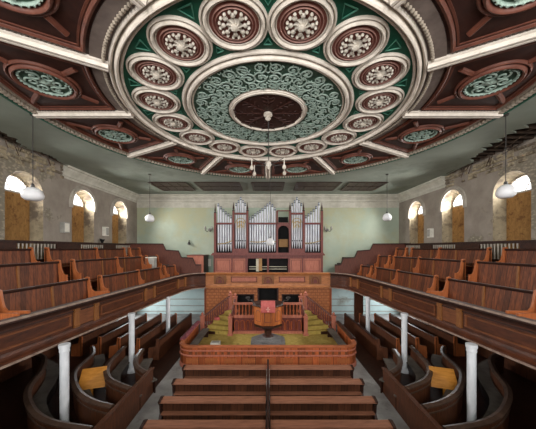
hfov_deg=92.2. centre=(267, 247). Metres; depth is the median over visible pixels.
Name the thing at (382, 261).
pew
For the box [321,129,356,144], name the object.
roundel
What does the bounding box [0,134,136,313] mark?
wall
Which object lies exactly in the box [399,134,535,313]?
wall
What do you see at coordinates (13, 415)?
platform
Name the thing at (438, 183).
trim
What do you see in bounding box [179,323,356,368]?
railing
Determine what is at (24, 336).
parapet
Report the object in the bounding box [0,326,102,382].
panelling
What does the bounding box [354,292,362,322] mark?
door
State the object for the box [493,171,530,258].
window
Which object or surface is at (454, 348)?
pew
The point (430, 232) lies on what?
wall speaker
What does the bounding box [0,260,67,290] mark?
pew
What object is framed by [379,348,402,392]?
pew
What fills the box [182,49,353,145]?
ceiling rose
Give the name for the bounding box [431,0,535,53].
ceiling panel
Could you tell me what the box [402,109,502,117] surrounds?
rib
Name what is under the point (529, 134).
joist
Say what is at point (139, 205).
trim
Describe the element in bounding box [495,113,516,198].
pendant lamp
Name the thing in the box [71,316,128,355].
pew
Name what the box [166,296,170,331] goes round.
column
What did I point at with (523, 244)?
gallery balustrade
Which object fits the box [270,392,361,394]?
shelf
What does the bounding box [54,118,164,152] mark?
ceiling panel
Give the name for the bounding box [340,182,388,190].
grille panel
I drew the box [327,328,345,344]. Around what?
bench
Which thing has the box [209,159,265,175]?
ceiling panel
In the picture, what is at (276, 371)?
pew
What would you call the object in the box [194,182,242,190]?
grille panel
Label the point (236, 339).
carpet
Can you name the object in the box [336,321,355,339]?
cushion
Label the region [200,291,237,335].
stair
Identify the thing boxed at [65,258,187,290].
deck
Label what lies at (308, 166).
ceiling panel
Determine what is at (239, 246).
pipe organ
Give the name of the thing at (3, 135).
joist
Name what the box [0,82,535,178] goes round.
cornice
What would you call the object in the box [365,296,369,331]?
column
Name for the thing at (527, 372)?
panelling
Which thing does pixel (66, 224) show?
grille
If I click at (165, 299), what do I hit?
trim
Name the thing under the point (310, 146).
roundel
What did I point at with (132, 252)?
pew
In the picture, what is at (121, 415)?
pew
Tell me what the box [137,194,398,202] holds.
trim
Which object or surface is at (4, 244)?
gallery balustrade
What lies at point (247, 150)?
roundel
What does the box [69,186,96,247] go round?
window
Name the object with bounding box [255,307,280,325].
tub
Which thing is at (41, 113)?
rib
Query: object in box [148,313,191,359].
pew
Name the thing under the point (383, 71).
roundel
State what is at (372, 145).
rib
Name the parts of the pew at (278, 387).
backrest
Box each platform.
[0,324,205,428]
[233,302,302,333]
[330,324,535,428]
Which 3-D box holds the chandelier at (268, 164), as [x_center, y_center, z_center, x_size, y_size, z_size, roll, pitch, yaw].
[0.020,-3.055,7.750,1.060,1.590,0.729,0,0,4]
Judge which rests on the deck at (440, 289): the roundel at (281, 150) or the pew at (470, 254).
the pew at (470, 254)
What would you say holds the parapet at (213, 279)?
attached to the deck
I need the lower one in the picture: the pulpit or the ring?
the pulpit
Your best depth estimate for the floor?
9.17 m
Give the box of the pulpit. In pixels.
[246,297,289,344]
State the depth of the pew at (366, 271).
16.65 m
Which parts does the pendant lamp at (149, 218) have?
lamp shade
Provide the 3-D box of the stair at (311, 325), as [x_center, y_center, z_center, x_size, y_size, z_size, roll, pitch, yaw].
[2.875,3.825,15.475,2.030,2.150,2.230,0,0,0]
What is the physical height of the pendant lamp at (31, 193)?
2.660 m
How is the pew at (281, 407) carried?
on the floor
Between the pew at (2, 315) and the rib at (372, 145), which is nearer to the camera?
the pew at (2, 315)
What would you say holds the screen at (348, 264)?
attached to the deck at (440, 289)
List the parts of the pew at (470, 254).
cap rail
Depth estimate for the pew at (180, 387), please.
8.21 m
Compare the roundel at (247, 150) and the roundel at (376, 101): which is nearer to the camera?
the roundel at (376, 101)
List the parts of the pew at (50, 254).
cap rail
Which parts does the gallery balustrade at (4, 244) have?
rail panel, hand rail, rail panel, rail panel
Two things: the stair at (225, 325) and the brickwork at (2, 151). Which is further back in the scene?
the stair at (225, 325)
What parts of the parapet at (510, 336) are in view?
pilaster panel, panel moulding, pilaster panel, panel moulding, cap rail, band moulding, pilaster panel, panel moulding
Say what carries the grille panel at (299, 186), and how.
attached to the ceiling
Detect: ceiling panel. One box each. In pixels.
[0,0,104,53]
[0,41,116,109]
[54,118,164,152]
[140,146,213,170]
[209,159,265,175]
[270,159,326,175]
[322,146,395,170]
[371,118,481,152]
[419,41,535,109]
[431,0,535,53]
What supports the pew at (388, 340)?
on the platform at (522, 415)
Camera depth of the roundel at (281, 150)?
10.74 m
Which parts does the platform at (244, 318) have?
plinth moulding, hand rail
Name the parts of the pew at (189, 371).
backrest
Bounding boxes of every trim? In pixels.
[62,165,137,202]
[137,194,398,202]
[137,203,398,207]
[137,311,398,311]
[151,305,384,305]
[165,299,370,299]
[398,176,445,202]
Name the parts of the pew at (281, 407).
backrest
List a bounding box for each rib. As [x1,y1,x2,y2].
[0,27,108,71]
[33,109,133,117]
[127,141,176,157]
[130,0,146,8]
[201,156,222,174]
[264,161,271,178]
[313,156,334,174]
[359,141,408,157]
[389,0,405,8]
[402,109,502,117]
[427,27,535,71]
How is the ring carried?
attached to the ceiling
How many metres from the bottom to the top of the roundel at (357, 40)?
0.165 m
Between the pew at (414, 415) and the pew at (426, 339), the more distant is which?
the pew at (426, 339)
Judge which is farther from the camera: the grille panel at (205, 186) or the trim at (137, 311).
the trim at (137, 311)
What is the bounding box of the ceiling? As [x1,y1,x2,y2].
[0,24,535,193]
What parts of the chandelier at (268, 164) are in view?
rod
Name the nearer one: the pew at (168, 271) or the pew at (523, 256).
the pew at (523, 256)
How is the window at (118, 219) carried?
in the wall at (56, 190)
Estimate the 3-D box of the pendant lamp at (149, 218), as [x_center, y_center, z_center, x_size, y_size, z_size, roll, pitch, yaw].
[-6.550,-2.770,14.300,0.480,2.660,0.480,0,0,0]
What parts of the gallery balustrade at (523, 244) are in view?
rail panel, rail panel, hand rail, rail panel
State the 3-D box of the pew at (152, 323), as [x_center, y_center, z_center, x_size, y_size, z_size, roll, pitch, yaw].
[-7.046,4.615,14.155,0.511,0.970,4.522,0,0,1]
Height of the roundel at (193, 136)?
0.165 m
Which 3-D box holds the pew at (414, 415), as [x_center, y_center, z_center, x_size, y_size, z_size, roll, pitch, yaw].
[4.034,4.650,7.150,0.142,0.900,3.901,0,0,1]
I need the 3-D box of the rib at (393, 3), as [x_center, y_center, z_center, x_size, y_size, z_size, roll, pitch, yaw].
[2.770,-4.015,2.952,0.420,0.170,2.920,0,0,-30]
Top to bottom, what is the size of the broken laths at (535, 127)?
0.508 m
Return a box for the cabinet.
[186,254,208,272]
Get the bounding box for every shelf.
[161,411,265,414]
[174,392,265,394]
[184,376,265,378]
[270,376,351,378]
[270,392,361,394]
[270,411,374,414]
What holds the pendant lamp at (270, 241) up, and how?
hanging from the ceiling
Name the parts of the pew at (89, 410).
moulding, seat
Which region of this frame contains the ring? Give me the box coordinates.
[89,0,446,161]
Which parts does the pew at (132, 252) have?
backrest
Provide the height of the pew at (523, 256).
1.190 m
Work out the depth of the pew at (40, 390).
7.85 m
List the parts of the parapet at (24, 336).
panel moulding, pilaster panel, cap rail, band moulding, panel moulding, pilaster panel, panel moulding, pilaster panel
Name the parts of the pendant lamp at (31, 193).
lamp shade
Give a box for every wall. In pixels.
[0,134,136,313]
[137,208,398,313]
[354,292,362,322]
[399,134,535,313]
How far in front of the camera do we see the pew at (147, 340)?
13.15 m
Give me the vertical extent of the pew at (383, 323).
0.970 m
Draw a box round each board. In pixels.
[79,366,106,394]
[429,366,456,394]
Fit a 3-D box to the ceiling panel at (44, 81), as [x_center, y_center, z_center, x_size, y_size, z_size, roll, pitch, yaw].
[-5.311,-4.029,6.327,2.443,0.138,3.420,0,0,-15]
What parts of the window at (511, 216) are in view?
frame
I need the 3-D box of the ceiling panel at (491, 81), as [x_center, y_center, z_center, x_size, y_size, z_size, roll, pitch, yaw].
[5.311,-4.029,6.327,2.443,0.138,3.420,0,0,15]
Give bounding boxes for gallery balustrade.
[0,240,130,261]
[405,240,535,261]
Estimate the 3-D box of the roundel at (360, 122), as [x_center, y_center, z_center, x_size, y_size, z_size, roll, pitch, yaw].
[3.070,-4.018,8.361,1.260,0.165,1.260,0,0,0]
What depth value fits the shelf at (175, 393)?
8.10 m
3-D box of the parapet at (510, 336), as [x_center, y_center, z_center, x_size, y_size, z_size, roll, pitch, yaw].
[5.967,2.221,10.024,1.174,1.067,16.103,0,0,-9]
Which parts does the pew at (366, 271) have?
backrest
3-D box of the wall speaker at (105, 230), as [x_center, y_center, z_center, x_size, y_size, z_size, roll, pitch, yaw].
[-10.032,-1.025,15.950,0.235,0.550,0.300,0,0,0]
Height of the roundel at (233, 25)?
0.165 m
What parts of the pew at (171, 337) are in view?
cap rail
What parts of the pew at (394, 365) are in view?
seat, cap rail, backrest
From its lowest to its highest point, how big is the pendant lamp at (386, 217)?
2.600 m
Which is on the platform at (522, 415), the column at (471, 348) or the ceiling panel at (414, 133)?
the column at (471, 348)
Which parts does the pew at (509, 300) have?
cap rail, backrest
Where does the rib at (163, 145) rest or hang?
attached to the ceiling
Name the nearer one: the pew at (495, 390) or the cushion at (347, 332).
the pew at (495, 390)
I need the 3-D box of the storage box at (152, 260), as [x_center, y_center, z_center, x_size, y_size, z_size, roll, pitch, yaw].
[-7.350,1.185,16.250,0.540,1.230,0.440,0,0,0]
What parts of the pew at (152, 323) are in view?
cap rail, backrest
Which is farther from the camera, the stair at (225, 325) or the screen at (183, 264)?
the screen at (183, 264)
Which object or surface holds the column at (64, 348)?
on the platform at (13, 415)
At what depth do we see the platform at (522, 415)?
9.26 m
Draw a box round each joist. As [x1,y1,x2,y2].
[0,132,56,160]
[465,123,535,166]
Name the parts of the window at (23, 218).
frame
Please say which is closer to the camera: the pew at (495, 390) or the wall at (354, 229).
the pew at (495, 390)
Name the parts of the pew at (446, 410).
seat, moulding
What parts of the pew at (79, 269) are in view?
cap rail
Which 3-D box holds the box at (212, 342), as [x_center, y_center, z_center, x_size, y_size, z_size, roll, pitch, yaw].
[-2.625,4.795,12.925,0.450,0.210,0.350,0,0,0]
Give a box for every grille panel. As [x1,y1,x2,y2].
[147,182,195,190]
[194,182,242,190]
[251,182,284,190]
[293,182,341,190]
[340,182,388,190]
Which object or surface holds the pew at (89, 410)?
on the platform at (13, 415)
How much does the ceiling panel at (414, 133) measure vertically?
0.138 m
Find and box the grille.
[65,223,68,231]
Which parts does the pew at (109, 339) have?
cap rail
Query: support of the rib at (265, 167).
attached to the ceiling
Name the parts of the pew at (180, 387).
backrest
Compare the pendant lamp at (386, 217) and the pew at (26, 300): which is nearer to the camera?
the pew at (26, 300)
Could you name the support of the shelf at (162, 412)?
attached to the pew at (170, 407)
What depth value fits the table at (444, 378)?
8.65 m
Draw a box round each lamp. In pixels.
[20,114,44,200]
[145,174,153,221]
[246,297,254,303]
[266,237,273,245]
[382,174,391,220]
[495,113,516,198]
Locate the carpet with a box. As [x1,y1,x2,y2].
[198,334,337,344]
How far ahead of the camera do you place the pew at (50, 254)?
11.97 m
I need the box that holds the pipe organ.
[211,197,324,271]
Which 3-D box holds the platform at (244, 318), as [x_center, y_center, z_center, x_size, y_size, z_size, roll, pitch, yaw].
[0.000,4.020,16.340,4.700,1.760,3.200,0,0,0]
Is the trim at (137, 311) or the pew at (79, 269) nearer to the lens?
the pew at (79, 269)
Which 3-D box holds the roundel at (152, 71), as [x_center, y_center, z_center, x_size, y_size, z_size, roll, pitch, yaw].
[-2.603,-4.018,6.011,1.260,0.165,1.260,0,0,0]
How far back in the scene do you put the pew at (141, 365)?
9.54 m
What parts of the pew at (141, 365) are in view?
cap rail, backrest, seat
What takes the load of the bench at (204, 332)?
on the carpet
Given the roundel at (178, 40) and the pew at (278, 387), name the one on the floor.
the pew at (278, 387)
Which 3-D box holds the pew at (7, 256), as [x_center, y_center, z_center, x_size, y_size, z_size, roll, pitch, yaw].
[-8.952,0.555,8.284,0.532,1.190,3.115,0,0,4]
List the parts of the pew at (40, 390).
moulding, backrest, seat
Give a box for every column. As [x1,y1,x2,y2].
[58,342,70,421]
[127,312,135,373]
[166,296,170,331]
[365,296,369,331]
[400,312,408,373]
[465,342,477,421]
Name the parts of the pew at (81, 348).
cap rail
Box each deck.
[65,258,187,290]
[334,257,470,290]
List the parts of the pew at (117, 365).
moulding, cap rail, backrest, seat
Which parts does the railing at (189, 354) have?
panel, panel, panel, panel, panel, cap rail, panel, panel, panel, panel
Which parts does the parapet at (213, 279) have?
raised panel, moulding, cap rail, raised panel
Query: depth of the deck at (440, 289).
17.77 m
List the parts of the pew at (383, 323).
cap rail, backrest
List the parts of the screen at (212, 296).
post, post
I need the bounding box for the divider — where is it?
[266,359,269,428]
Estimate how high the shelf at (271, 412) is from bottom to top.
0.030 m
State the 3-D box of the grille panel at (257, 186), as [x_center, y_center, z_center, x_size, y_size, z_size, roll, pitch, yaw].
[0.000,-4.069,17.100,2.100,0.059,2.300,0,0,0]
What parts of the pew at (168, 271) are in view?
backrest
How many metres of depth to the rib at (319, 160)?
12.29 m
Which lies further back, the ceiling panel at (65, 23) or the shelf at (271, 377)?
the shelf at (271, 377)
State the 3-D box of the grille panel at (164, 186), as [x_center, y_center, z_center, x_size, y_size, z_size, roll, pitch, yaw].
[-6.275,-4.069,17.100,2.350,0.059,2.300,0,0,0]
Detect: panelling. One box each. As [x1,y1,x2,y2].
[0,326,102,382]
[433,326,535,382]
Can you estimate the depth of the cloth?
12.47 m
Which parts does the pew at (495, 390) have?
seat, backrest, moulding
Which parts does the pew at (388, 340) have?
cap rail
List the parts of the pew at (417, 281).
cap rail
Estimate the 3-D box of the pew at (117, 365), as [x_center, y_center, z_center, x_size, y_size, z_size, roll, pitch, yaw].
[-5.314,4.645,9.349,1.094,0.910,3.924,0,0,-31]
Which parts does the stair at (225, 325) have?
newel post, hand rail, newel post, newel post, newel post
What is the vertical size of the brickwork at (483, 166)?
0.689 m
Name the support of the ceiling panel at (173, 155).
attached to the ceiling
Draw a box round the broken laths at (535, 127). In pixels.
[446,127,535,177]
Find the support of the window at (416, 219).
in the wall at (478, 213)
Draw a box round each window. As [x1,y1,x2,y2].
[5,171,42,258]
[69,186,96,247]
[110,198,128,247]
[407,198,425,247]
[439,186,466,247]
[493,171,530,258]
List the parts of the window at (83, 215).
frame, arch moulding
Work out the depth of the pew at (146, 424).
6.17 m
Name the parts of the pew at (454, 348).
cap rail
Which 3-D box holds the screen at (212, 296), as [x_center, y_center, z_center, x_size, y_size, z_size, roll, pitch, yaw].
[0.000,3.880,18.275,8.840,2.440,0.750,0,0,0]
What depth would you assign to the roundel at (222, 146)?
10.26 m
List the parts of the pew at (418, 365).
seat, backrest, cap rail, moulding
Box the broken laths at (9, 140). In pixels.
[0,131,66,165]
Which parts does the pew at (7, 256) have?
backrest, cap rail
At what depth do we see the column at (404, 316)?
10.50 m
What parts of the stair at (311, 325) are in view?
newel post, newel post, newel post, hand rail, newel post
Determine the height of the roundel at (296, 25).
0.165 m
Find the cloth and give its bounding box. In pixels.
[261,301,274,312]
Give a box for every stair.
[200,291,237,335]
[298,291,335,335]
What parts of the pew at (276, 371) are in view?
backrest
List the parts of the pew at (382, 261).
backrest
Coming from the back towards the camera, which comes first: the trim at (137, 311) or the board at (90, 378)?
the trim at (137, 311)
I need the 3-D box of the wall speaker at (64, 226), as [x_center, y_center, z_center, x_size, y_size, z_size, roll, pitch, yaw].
[-10.032,-1.010,12.750,0.235,0.520,0.360,0,0,0]
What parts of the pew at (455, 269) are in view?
cap rail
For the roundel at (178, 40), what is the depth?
5.04 m
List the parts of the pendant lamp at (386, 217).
lamp shade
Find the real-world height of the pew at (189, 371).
0.930 m
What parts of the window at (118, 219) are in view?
arch moulding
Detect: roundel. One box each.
[126,52,184,90]
[131,86,180,113]
[146,15,212,66]
[152,113,192,131]
[179,129,214,144]
[199,0,267,50]
[209,140,239,152]
[238,145,267,156]
[268,0,336,50]
[269,145,297,156]
[296,140,326,152]
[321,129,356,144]
[323,15,389,66]
[343,113,383,131]
[351,52,409,90]
[355,86,404,113]
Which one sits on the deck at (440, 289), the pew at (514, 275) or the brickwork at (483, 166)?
the pew at (514, 275)
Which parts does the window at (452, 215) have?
arch moulding, frame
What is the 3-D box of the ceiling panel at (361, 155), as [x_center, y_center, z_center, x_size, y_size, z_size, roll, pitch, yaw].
[3.888,-4.029,11.638,3.420,0.138,2.443,0,0,45]
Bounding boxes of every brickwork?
[0,144,63,178]
[445,141,535,187]
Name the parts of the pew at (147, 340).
cap rail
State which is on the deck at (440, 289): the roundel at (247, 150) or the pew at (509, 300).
the pew at (509, 300)
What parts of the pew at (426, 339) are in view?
cap rail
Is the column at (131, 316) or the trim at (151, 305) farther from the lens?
the trim at (151, 305)
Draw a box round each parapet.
[0,272,205,369]
[205,272,330,287]
[330,272,535,369]
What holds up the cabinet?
on the deck at (94, 289)
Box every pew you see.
[0,247,39,263]
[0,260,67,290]
[0,277,109,314]
[0,313,19,319]
[23,353,93,428]
[44,247,127,273]
[70,255,146,287]
[70,346,114,428]
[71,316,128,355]
[90,313,146,355]
[93,367,153,428]
[97,266,164,291]
[103,346,141,407]
[109,313,161,357]
[128,247,144,260]
[128,313,176,355]
[133,348,156,392]
[139,419,265,428]
[145,255,162,269]
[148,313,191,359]
[158,395,265,419]
[163,264,178,277]
[171,378,265,395]
[182,364,265,378]
[270,364,353,378]
[270,378,364,395]
[270,395,377,419]
[270,419,396,428]
[344,313,387,359]
[357,264,372,277]
[359,313,407,355]
[371,266,438,291]
[373,255,390,269]
[374,313,426,357]
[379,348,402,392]
[382,367,442,428]
[389,255,465,287]
[389,313,445,355]
[391,247,407,260]
[394,346,432,407]
[407,316,464,355]
[408,247,491,273]
[421,346,465,428]
[426,277,535,314]
[442,353,512,428]
[468,260,535,290]
[496,247,535,263]
[516,313,535,319]
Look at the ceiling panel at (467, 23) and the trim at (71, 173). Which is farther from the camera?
the trim at (71, 173)
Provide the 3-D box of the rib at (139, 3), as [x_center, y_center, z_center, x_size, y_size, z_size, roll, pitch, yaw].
[-2.770,-4.015,2.952,0.420,0.170,2.920,0,0,30]
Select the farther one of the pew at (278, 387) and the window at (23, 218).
the window at (23, 218)
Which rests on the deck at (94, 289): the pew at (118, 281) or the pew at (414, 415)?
the pew at (118, 281)
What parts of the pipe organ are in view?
post, panel, post, panel, post, frame, post, post, panel, post, panel, post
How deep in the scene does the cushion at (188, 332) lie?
12.74 m
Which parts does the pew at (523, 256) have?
cap rail, backrest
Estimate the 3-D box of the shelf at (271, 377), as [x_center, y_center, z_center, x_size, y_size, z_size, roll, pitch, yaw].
[1.505,4.585,9.125,2.890,0.030,0.150,0,0,0]
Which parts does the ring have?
spandrel moulding, spandrel moulding, spandrel moulding, spandrel moulding, spandrel moulding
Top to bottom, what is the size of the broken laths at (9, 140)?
0.522 m
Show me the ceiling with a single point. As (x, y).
(131, 174)
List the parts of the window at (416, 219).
arch moulding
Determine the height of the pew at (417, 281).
1.290 m
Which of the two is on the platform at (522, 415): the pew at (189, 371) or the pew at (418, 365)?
the pew at (418, 365)
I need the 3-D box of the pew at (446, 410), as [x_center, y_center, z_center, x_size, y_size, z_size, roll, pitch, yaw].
[6.010,4.645,8.826,1.205,0.910,5.419,0,0,38]
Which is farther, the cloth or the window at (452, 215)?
the window at (452, 215)
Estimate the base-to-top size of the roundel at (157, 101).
0.165 m
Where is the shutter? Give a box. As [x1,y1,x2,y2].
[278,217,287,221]
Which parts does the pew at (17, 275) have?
cap rail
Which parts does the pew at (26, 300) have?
cap rail, backrest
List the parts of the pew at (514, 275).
cap rail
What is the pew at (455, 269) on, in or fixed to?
on the deck at (440, 289)
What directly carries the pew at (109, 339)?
on the platform at (13, 415)
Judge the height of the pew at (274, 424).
0.930 m
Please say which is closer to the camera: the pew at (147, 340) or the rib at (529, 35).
the rib at (529, 35)
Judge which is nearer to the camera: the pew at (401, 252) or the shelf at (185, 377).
the shelf at (185, 377)
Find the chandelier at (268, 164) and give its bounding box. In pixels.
[250,121,285,175]
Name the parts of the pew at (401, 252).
backrest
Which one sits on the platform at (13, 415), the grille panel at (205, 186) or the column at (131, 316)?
the column at (131, 316)
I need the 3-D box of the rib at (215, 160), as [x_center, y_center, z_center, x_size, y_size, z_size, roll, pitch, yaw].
[-2.770,-4.015,12.548,0.420,0.170,2.920,0,0,-30]
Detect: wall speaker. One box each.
[60,222,69,232]
[102,227,108,235]
[427,228,433,237]
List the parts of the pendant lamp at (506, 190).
lamp shade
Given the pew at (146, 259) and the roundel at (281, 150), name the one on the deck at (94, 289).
the pew at (146, 259)
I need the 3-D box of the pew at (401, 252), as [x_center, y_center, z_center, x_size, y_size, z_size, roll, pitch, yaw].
[8.382,0.555,16.494,0.533,1.190,0.972,0,0,-10]
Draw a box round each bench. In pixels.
[190,328,208,344]
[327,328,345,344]
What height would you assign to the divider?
0.960 m
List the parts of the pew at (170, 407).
backrest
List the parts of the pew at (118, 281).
cap rail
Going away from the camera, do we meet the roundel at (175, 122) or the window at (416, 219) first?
the roundel at (175, 122)
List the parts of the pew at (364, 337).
cap rail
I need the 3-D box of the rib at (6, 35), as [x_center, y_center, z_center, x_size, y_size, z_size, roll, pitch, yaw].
[-4.798,-4.015,4.980,2.920,0.170,0.420,0,0,-30]
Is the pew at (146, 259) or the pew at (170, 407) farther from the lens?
the pew at (146, 259)
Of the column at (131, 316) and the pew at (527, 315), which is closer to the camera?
the pew at (527, 315)
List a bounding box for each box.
[145,257,156,267]
[210,341,220,344]
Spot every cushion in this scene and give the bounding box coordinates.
[180,321,199,339]
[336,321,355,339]
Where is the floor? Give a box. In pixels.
[126,314,409,428]
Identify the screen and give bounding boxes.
[125,243,200,272]
[204,288,331,320]
[335,243,410,272]
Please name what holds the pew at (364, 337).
on the platform at (522, 415)

